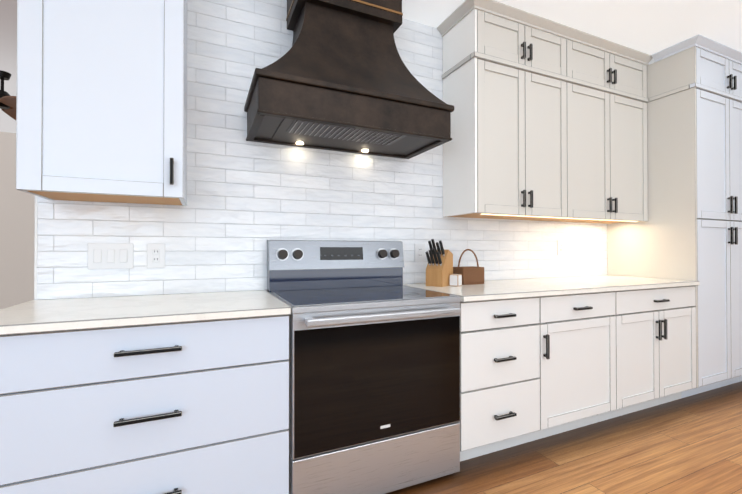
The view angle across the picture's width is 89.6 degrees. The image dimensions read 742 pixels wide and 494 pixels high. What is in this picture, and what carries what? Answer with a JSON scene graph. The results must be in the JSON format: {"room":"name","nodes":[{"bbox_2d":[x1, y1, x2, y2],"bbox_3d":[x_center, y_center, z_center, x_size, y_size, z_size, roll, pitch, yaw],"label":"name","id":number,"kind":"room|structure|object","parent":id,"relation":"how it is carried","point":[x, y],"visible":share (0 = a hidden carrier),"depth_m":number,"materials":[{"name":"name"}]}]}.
{"room":"kitchen","nodes":[
{"label":"kitchen","id":0,"kind":"room"},
{"bbox_2d":[0,132,34,309],"bbox_3d":[-6.112,-0.183,4.619,5.955,2.740,0.150,0,0,-24],"label":"wall","id":1,"kind":"structure","parent":0,"point":[17,219],"depth_m":5.09,"materials":[{"name":"beige paint"}]},
{"bbox_2d":[34,0,606,299],"bbox_3d":[1.251,-0.194,3.092,6.257,2.740,0.140,0,0,-24],"label":"tiled wall","id":2,"kind":"structure","parent":0,"point":[246,200],"depth_m":2.15,"materials":[{"name":"tile"}]},
{"bbox_2d":[16,0,186,205],"bbox_3d":[-1.177,-0.897,1.712,0.684,1.354,0.398,0,0,-24],"label":"upper cabinet","id":3,"kind":"object","parent":2,"relation":"attached to","point":[101,103],"visible":1,"depth_m":1.58,"materials":[{"name":"grey wood"}]},
{"bbox_2d":[88,243,132,268],"bbox_3d":[-1.298,0.049,1.863,0.190,0.128,0.014,0,0,-24],"label":"switch plate","id":4,"kind":"object","parent":2,"relation":"attached to","point":[110,255],"visible":1,"depth_m":1.86,"materials":[{"name":"white plastic"}]},
{"bbox_2d":[147,244,164,267],"bbox_3d":[-1.120,0.049,1.945,0.082,0.128,0.010,0,0,-24],"label":"electrical outlet","id":5,"kind":"object","parent":2,"relation":"attached to","point":[155,255],"visible":1,"depth_m":1.94,"materials":[{"name":"white plastic"}]},
{"bbox_2d":[244,0,453,158],"bbox_3d":[-0.125,-1.086,2.124,1.087,0.967,0.508,0,0,-24],"label":"range hood","id":6,"kind":"object","parent":2,"relation":"attached to","point":[338,76],"visible":1,"depth_m":2.00,"materials":[{"name":"brown metal"}]},
{"bbox_2d":[415,244,424,261],"bbox_3d":[0.340,0.044,2.599,0.082,0.128,0.010,0,0,-24],"label":"electrical outlet","id":7,"kind":"object","parent":2,"relation":"attached to","point":[419,252],"visible":1,"depth_m":2.60,"materials":[{"name":"white plastic"}]},
{"bbox_2d":[441,0,536,218],"bbox_3d":[0.812,-0.897,2.631,0.491,1.339,0.348,0,0,-24],"label":"upper cabinet","id":8,"kind":"object","parent":2,"relation":"attached to","point":[490,158],"depth_m":2.49,"materials":[{"name":"grey wood"}]},
{"bbox_2d":[509,16,576,219],"bbox_3d":[1.168,-0.896,2.790,0.529,1.339,0.347,0,0,-24],"label":"upper cabinet","id":9,"kind":"object","parent":2,"relation":"attached to","point":[545,126],"depth_m":2.68,"materials":[{"name":"grey wood"}]},
{"bbox_2d":[561,32,616,222],"bbox_3d":[1.574,-0.895,2.972,0.601,1.339,0.347,0,0,-24],"label":"upper cabinet","id":10,"kind":"object","parent":2,"relation":"attached to","point":[596,68],"depth_m":2.86,"materials":[{"name":"grey wood"}]},
{"bbox_2d":[585,44,648,223],"bbox_3d":[1.985,-0.893,3.156,0.539,1.339,0.347,0,0,-24],"label":"upper cabinet","id":11,"kind":"object","parent":2,"relation":"attached to","point":[632,100],"depth_m":3.03,"materials":[{"name":"grey wood"}]},
{"bbox_2d":[0,0,741,132],"bbox_3d":[-1.125,-1.619,1.139,12.200,0.080,11.500,0,0,-24],"label":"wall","id":12,"kind":"structure","parent":0,"point":[649,27],"depth_m":2.58,"materials":[{"name":"white paint"}]},
{"bbox_2d":[0,70,15,119],"bbox_3d":[-3.413,-1.354,3.393,1.174,0.412,1.174,0,0,-24],"label":"ceiling fan","id":13,"kind":"object","parent":12,"relation":"hanging from","point":[7,104],"visible":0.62,"depth_m":3.34,"materials":[{"name":"black metal"}]},
{"bbox_2d":[386,381,741,493],"bbox_3d":[-1.125,1.191,1.118,12.200,0.060,11.500,0,0,-24],"label":"floor","id":14,"kind":"structure","parent":0,"point":[692,444],"depth_m":2.05,"materials":[{"name":"brown wood"}]},
{"bbox_2d":[0,290,290,493],"bbox_3d":[-0.953,0.707,1.631,1.062,0.915,0.707,0,0,-24],"label":"base cabinet","id":15,"kind":"object","parent":14,"relation":"on","point":[187,393],"visible":0.98,"depth_m":1.36,"materials":[{"name":"grey wood"}]},
{"bbox_2d":[267,240,460,493],"bbox_3d":[-0.062,0.564,2.006,0.860,1.207,0.746,0,0,-24],"label":"range","id":16,"kind":"object","parent":14,"relation":"on","point":[374,375],"visible":0.98,"depth_m":1.74,"materials":[{"name":"silver metal"}]},
{"bbox_2d":[413,283,550,461],"bbox_3d":[0.605,0.730,2.346,0.621,0.882,0.674,0,0,-24],"label":"base cabinet","id":17,"kind":"object","parent":14,"relation":"on","point":[540,358],"depth_m":2.04,"materials":[{"name":"grey wood"}]},
{"bbox_2d":[425,239,461,286],"bbox_3d":[0.454,0.104,2.443,0.243,0.304,0.194,0,0,-24],"label":"knife block","id":18,"kind":"object","parent":17,"relation":"on","point":[439,270],"visible":1,"depth_m":2.39,"materials":[{"name":"brown wood"}]},
{"bbox_2d":[453,249,483,284],"bbox_3d":[0.673,0.137,2.578,0.179,0.240,0.124,0,0,-24],"label":"basket","id":19,"kind":"object","parent":17,"relation":"on","point":[472,275],"visible":0.88,"depth_m":2.53,"materials":[{"name":"wicker"}]},
{"bbox_2d":[487,279,626,435],"bbox_3d":[1.169,0.731,2.599,0.736,0.882,0.674,0,0,-24],"label":"base cabinet","id":20,"kind":"object","parent":14,"relation":"on","point":[589,324],"depth_m":2.32,"materials":[{"name":"grey wood"}]},
{"bbox_2d":[547,279,666,413],"bbox_3d":[1.663,0.733,2.820,0.586,0.882,0.674,0,0,-24],"label":"base cabinet","id":21,"kind":"object","parent":14,"relation":"on","point":[646,302],"depth_m":2.57,"materials":[{"name":"grey wood"}]},
{"bbox_2d":[611,279,698,401],"bbox_3d":[2.060,0.734,2.998,0.525,0.882,0.674,0,0,-24],"label":"base cabinet","id":22,"kind":"object","parent":14,"relation":"on","point":[681,316],"depth_m":2.73,"materials":[{"name":"grey wood"}]},
{"bbox_2d":[607,34,741,397],"bbox_3d":[2.737,-0.193,3.282,1.029,2.739,0.725,0,0,-24],"label":"pantry","id":23,"kind":"object","parent":14,"relation":"on","point":[690,229],"visible":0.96,"depth_m":2.96,"materials":[{"name":"grey wood"}]}
]}

